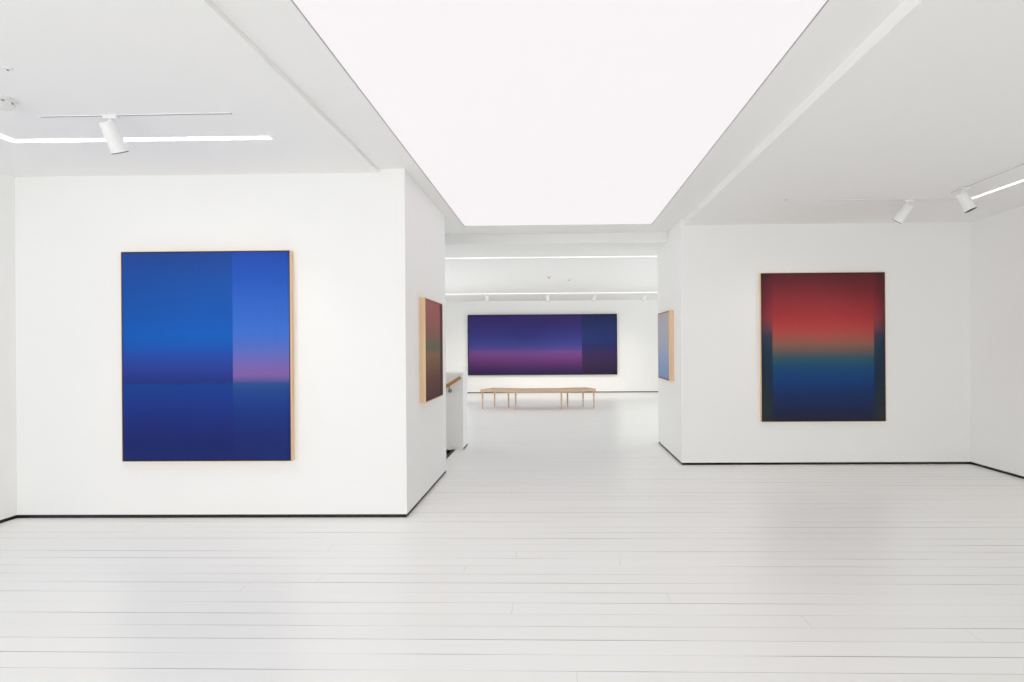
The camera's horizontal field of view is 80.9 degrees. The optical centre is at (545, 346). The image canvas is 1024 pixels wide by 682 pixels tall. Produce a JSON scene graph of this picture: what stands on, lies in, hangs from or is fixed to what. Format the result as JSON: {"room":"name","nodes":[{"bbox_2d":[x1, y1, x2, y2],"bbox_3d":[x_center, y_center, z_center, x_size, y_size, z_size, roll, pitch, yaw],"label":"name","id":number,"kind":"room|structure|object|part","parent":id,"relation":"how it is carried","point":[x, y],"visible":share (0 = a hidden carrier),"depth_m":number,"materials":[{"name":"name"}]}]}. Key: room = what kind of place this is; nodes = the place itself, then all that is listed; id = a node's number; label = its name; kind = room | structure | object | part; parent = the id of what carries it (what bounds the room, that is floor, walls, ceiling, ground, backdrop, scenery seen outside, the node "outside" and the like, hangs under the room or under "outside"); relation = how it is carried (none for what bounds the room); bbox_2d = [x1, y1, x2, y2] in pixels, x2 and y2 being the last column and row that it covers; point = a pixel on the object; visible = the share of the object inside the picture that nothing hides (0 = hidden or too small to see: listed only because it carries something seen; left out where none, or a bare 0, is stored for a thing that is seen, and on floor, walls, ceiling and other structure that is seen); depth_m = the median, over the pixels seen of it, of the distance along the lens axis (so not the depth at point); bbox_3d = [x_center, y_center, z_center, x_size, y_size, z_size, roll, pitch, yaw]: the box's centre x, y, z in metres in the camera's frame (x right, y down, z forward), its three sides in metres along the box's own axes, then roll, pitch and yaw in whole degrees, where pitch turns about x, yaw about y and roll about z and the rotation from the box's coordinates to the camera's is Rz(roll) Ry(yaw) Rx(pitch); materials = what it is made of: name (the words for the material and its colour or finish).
{"room":"museum","nodes":[
{"label":"museum","id":0,"kind":"room"},
{"bbox_2d":[0,172,16,519],"bbox_3d":[-4.362,0.975,6.780,0.200,5.250,21.800,0,0,1],"label":"wall","id":1,"kind":"structure","parent":0,"point":[8,429],"depth_m":4.80,"materials":[{"name":"white paint"}]},
{"bbox_2d":[0,515,16,522],"bbox_3d":[-4.401,1.387,0.404,0.046,0.027,9.050,0,0,1],"label":"baseboard","id":2,"kind":"structure","parent":1,"relation":"attached to","point":[15,516],"depth_m":4.81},
{"bbox_2d":[15,168,445,514],"bbox_3d":[-2.697,-0.150,5.720,3.183,3.023,1.740,0,0,1],"label":"wall","id":3,"kind":"structure","parent":0,"point":[365,247],"depth_m":4.85,"materials":[{"name":"white paint"}]},
{"bbox_2d":[121,250,294,461],"bbox_3d":[-2.708,0.081,4.819,1.365,1.680,0.062,0,0,1],"label":"framed painting","id":4,"kind":"object","parent":3,"relation":"attached to","point":[207,337],"visible":1,"depth_m":4.79,"materials":[{"name":"brown wood"}]},
{"bbox_2d":[17,471,445,517],"bbox_3d":[-2.691,1.375,5.720,3.183,0.027,1.732,0,0,1],"label":"baseboard","id":5,"kind":"structure","parent":3,"relation":"attached to","point":[424,495],"depth_m":4.85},
{"bbox_2d":[419,297,442,402],"bbox_3d":[-1.077,0.036,5.705,0.055,0.935,0.820,0,0,1],"label":"framed painting","id":6,"kind":"object","parent":3,"relation":"attached to","point":[430,311],"visible":1,"depth_m":5.51,"materials":[{"name":"brown wood"}]},
{"bbox_2d":[0,0,904,234],"bbox_3d":[-1.439,-1.533,1.756,5.860,0.275,11.860,0,0,1],"label":"ceiling","id":7,"kind":"structure","parent":0,"point":[516,112],"depth_m":3.34,"materials":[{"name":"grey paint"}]},
{"bbox_2d":[2,66,13,70],"bbox_3d":[-2.681,-1.380,2.994,0.044,0.013,0.044,0,0,1],"label":"ceiling sensor","id":8,"kind":"object","parent":7,"relation":"attached to","point":[3,67],"visible":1,"depth_m":2.98,"materials":[{"name":"white plastic"}]},
{"bbox_2d":[0,94,17,110],"bbox_3d":[-3.054,-1.357,3.355,0.156,0.055,0.156,0,0,1],"label":"smoke detector","id":9,"kind":"object","parent":7,"relation":"attached to","point":[7,103],"visible":1,"depth_m":3.35,"materials":[{"name":"white plastic"}]},
{"bbox_2d":[0,134,105,142],"bbox_3d":[-3.266,-1.381,3.980,0.663,0.005,0.155,0,0,1],"label":"recessed light","id":10,"kind":"object","parent":7,"relation":"in","point":[1,136],"depth_m":4.03,"materials":[{"name":"white"}]},
{"bbox_2d":[39,112,232,117],"bbox_3d":[-2.460,-1.386,3.603,1.170,0.004,0.026,0,0,2],"label":"track","id":11,"kind":"object","parent":7,"relation":"attached to","point":[222,113],"visible":1,"depth_m":3.60,"materials":[{"name":"white metal"}]},
{"bbox_2d":[99,115,128,153],"bbox_3d":[-2.623,-1.275,3.650,0.113,0.217,0.161,0,0,1],"label":"track spotlight","id":12,"kind":"object","parent":11,"relation":"hanging from","point":[111,132],"visible":1,"depth_m":3.61,"materials":[{"name":"white metal"}]},
{"bbox_2d":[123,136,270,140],"bbox_3d":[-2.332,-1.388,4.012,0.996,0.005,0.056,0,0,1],"label":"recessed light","id":13,"kind":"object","parent":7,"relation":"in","point":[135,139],"depth_m":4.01,"materials":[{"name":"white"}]},
{"bbox_2d":[446,372,467,454],"bbox_3d":[-2.654,1.978,8.189,3.151,3.220,0.400,0,0,1],"label":"wall","id":14,"kind":"structure","parent":0,"point":[456,401],"depth_m":7.96,"materials":[{"name":"white paint"}]},
{"bbox_2d":[446,450,454,458],"bbox_3d":[-1.224,1.382,7.277,0.042,0.016,1.368,0,0,1],"label":"trim","id":15,"kind":"structure","parent":14,"relation":"attached to","point":[451,451],"depth_m":7.68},
{"bbox_2d":[446,376,460,392],"bbox_3d":[-2.295,1.136,7.940,2.392,1.467,0.086,0,0,1],"label":"handrail","id":16,"kind":"object","parent":14,"relation":"attached to","point":[459,377],"visible":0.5,"depth_m":7.88,"materials":[{"name":"brown wood"}]},
{"bbox_2d":[446,448,462,449],"bbox_3d":[-2.660,1.375,8.189,3.147,0.028,0.392,0,0,1],"label":"baseboard","id":17,"kind":"structure","parent":14,"relation":"attached to","point":[446,448],"depth_m":7.97,"materials":[{"name":"white paint"}]},
{"bbox_2d":[0,392,1023,681],"bbox_3d":[0.535,1.426,6.692,9.990,0.120,22.200,0,0,1],"label":"floor","id":18,"kind":"structure","parent":0,"point":[566,544],"depth_m":3.54,"materials":[{"name":"white wood"}]},
{"bbox_2d":[480,387,595,408],"bbox_3d":[-0.153,1.156,13.274,2.526,0.430,0.778,0,0,1],"label":"bench","id":19,"kind":"object","parent":18,"relation":"on","point":[575,389],"visible":1,"depth_m":13.04,"materials":[{"name":"brown wood"}]},
{"bbox_3d":[-0.154,0.970,13.274,2.526,0.058,0.778,0,0,1],"label":"seat","id":20,"kind":"part","parent":19,"relation":"part of","materials":[{"name":"brown wood"}]},
{"bbox_3d":[1.065,1.176,13.133,0.040,0.374,0.039,0,0,1],"label":"leg","id":21,"kind":"part","parent":19,"relation":"part of","materials":[{"name":"brown wood"}]},
{"bbox_2d":[445,300,657,391],"bbox_3d":[0.822,-0.174,17.688,9.790,3.023,0.200,0,0,1],"label":"wall","id":22,"kind":"structure","parent":0,"point":[637,320],"depth_m":17.58,"materials":[{"name":"white paint"}]},
{"bbox_2d":[468,314,616,374],"bbox_3d":[-0.084,-0.041,17.569,4.370,1.770,0.070,0,0,1],"label":"framed painting","id":23,"kind":"object","parent":22,"relation":"attached to","point":[527,344],"visible":1,"depth_m":17.54},
{"bbox_3d":[-0.084,-0.041,17.569,4.370,1.770,0.070,0,0,1],"label":"frame","id":24,"kind":"part","parent":23,"relation":"part of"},
{"bbox_2d":[467,391,657,392],"bbox_3d":[0.773,1.351,17.616,9.507,0.027,0.046,0,0,1],"label":"baseboard","id":25,"kind":"structure","parent":22,"relation":"attached to","point":[609,391],"depth_m":17.59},
{"bbox_2d":[445,248,658,301],"bbox_3d":[0.625,-1.509,12.816,9.590,0.350,9.550,0,0,1],"label":"ceiling","id":26,"kind":"structure","parent":0,"point":[591,271],"depth_m":11.14,"materials":[{"name":"white paint"}]},
{"bbox_2d":[471,294,514,294],"bbox_3d":[0.268,-1.330,15.373,7.204,0.004,0.029,0,0,-1],"label":"track","id":27,"kind":"object","parent":26,"relation":"attached to","point":[471,294],"visible":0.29,"depth_m":15.33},
{"bbox_2d":[504,293,551,293],"bbox_3d":[-0.431,-1.326,15.112,1.179,0.005,0.113,0,0,1],"label":"recessed light","id":28,"kind":"object","parent":26,"relation":"in","point":[551,293],"depth_m":15.11,"materials":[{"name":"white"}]},
{"bbox_2d":[505,257,567,257],"bbox_3d":[-0.129,-1.328,8.984,0.927,0.005,0.059,0,0,1],"label":"recessed light","id":29,"kind":"object","parent":26,"relation":"in","point":[561,257],"depth_m":8.98,"materials":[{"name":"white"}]},
{"bbox_2d":[610,256,656,256],"bbox_3d":[1.318,-1.337,8.949,0.690,0.005,0.044,0,0,1],"label":"recessed light","id":30,"kind":"object","parent":26,"relation":"in","point":[610,256],"depth_m":8.95,"materials":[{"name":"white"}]},
{"bbox_2d":[624,292,656,292],"bbox_3d":[2.391,-1.345,15.045,0.811,0.005,0.076,0,0,1],"label":"recessed light","id":31,"kind":"object","parent":26,"relation":"in","point":[624,292],"depth_m":15.05,"materials":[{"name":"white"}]},
{"bbox_2d":[445,232,667,249],"bbox_3d":[-1.350,-1.484,7.875,5.818,0.373,0.400,0,0,1],"label":"beam","id":32,"kind":"structure","parent":0,"point":[649,239],"depth_m":7.66,"materials":[{"name":"white paint"}]},
{"bbox_2d":[657,219,970,462],"bbox_3d":[3.550,-0.193,7.597,3.972,3.023,1.560,0,0,1],"label":"wall","id":33,"kind":"structure","parent":0,"point":[708,275],"depth_m":6.83,"materials":[{"name":"white paint"}]},
{"bbox_2d":[658,310,673,380],"bbox_3d":[1.536,-0.005,7.661,0.060,0.862,0.785,0,0,1],"label":"framed painting","id":34,"kind":"object","parent":33,"relation":"attached to","point":[666,318],"visible":1,"depth_m":7.44,"materials":[{"name":"brown wood"}]},
{"bbox_2d":[659,442,970,464],"bbox_3d":[3.209,1.335,7.604,3.262,0.027,1.552,0,0,1],"label":"baseboard","id":35,"kind":"structure","parent":33,"relation":"attached to","point":[750,463],"depth_m":6.83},
{"bbox_2d":[759,272,885,421],"bbox_3d":[3.144,0.012,6.803,1.397,1.687,0.042,0,0,1],"label":"framed painting","id":36,"kind":"object","parent":33,"relation":"attached to","point":[823,334],"visible":1,"depth_m":6.78,"materials":[{"name":"brown wood"}]},
{"bbox_2d":[684,0,1023,224],"bbox_3d":[3.093,-1.546,1.284,3.220,0.310,11.080,0,0,1],"label":"ceiling","id":37,"kind":"structure","parent":0,"point":[930,105],"depth_m":3.96,"materials":[{"name":"white paint"}]},
{"bbox_2d":[833,199,975,199],"bbox_3d":[3.361,-1.391,5.700,1.466,0.004,0.022,0,0,-1],"label":"track","id":38,"kind":"object","parent":37,"relation":"attached to","point":[833,199],"visible":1,"depth_m":5.69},
{"bbox_2d":[893,200,913,223],"bbox_3d":[3.426,-1.281,5.747,0.094,0.216,0.178,0,0,-44],"label":"track spotlight","id":39,"kind":"object","parent":38,"relation":"hanging from","point":[906,208],"visible":1,"depth_m":5.71,"materials":[{"name":"white metal"}]},
{"bbox_2d":[950,163,1023,192],"bbox_3d":[3.656,-1.393,4.495,0.025,0.004,1.920,0,0,2],"label":"track","id":40,"kind":"object","parent":37,"relation":"attached to","point":[1023,163],"visible":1,"depth_m":4.92,"materials":[{"name":"white metal"}]},
{"bbox_2d":[956,187,976,212],"bbox_3d":[3.676,-1.276,5.239,0.154,0.229,0.097,0,0,26],"label":"track spotlight","id":41,"kind":"object","parent":40,"relation":"hanging from","point":[967,204],"visible":1,"depth_m":5.21,"materials":[{"name":"white metal"}]},
{"bbox_2d":[972,179,1023,198],"bbox_3d":[3.990,-1.396,3.009,0.040,0.003,5.360,0,0,1],"label":"recessed light","id":42,"kind":"object","parent":37,"relation":"in","point":[1023,179],"visible":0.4,"depth_m":5.31,"materials":[{"name":"white"}]},
{"bbox_2d":[969,206,1023,475],"bbox_3d":[4.812,-0.201,1.254,0.200,3.023,11.080,0,0,1],"label":"wall","id":43,"kind":"structure","parent":0,"point":[997,240],"depth_m":6.37,"materials":[{"name":"white paint"}]},
{"bbox_2d":[971,462,1023,478],"bbox_3d":[4.750,1.324,1.280,0.046,0.027,11.130,0,0,1],"label":"baseboard","id":44,"kind":"structure","parent":43,"relation":"attached to","point":[973,463],"depth_m":6.38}
]}

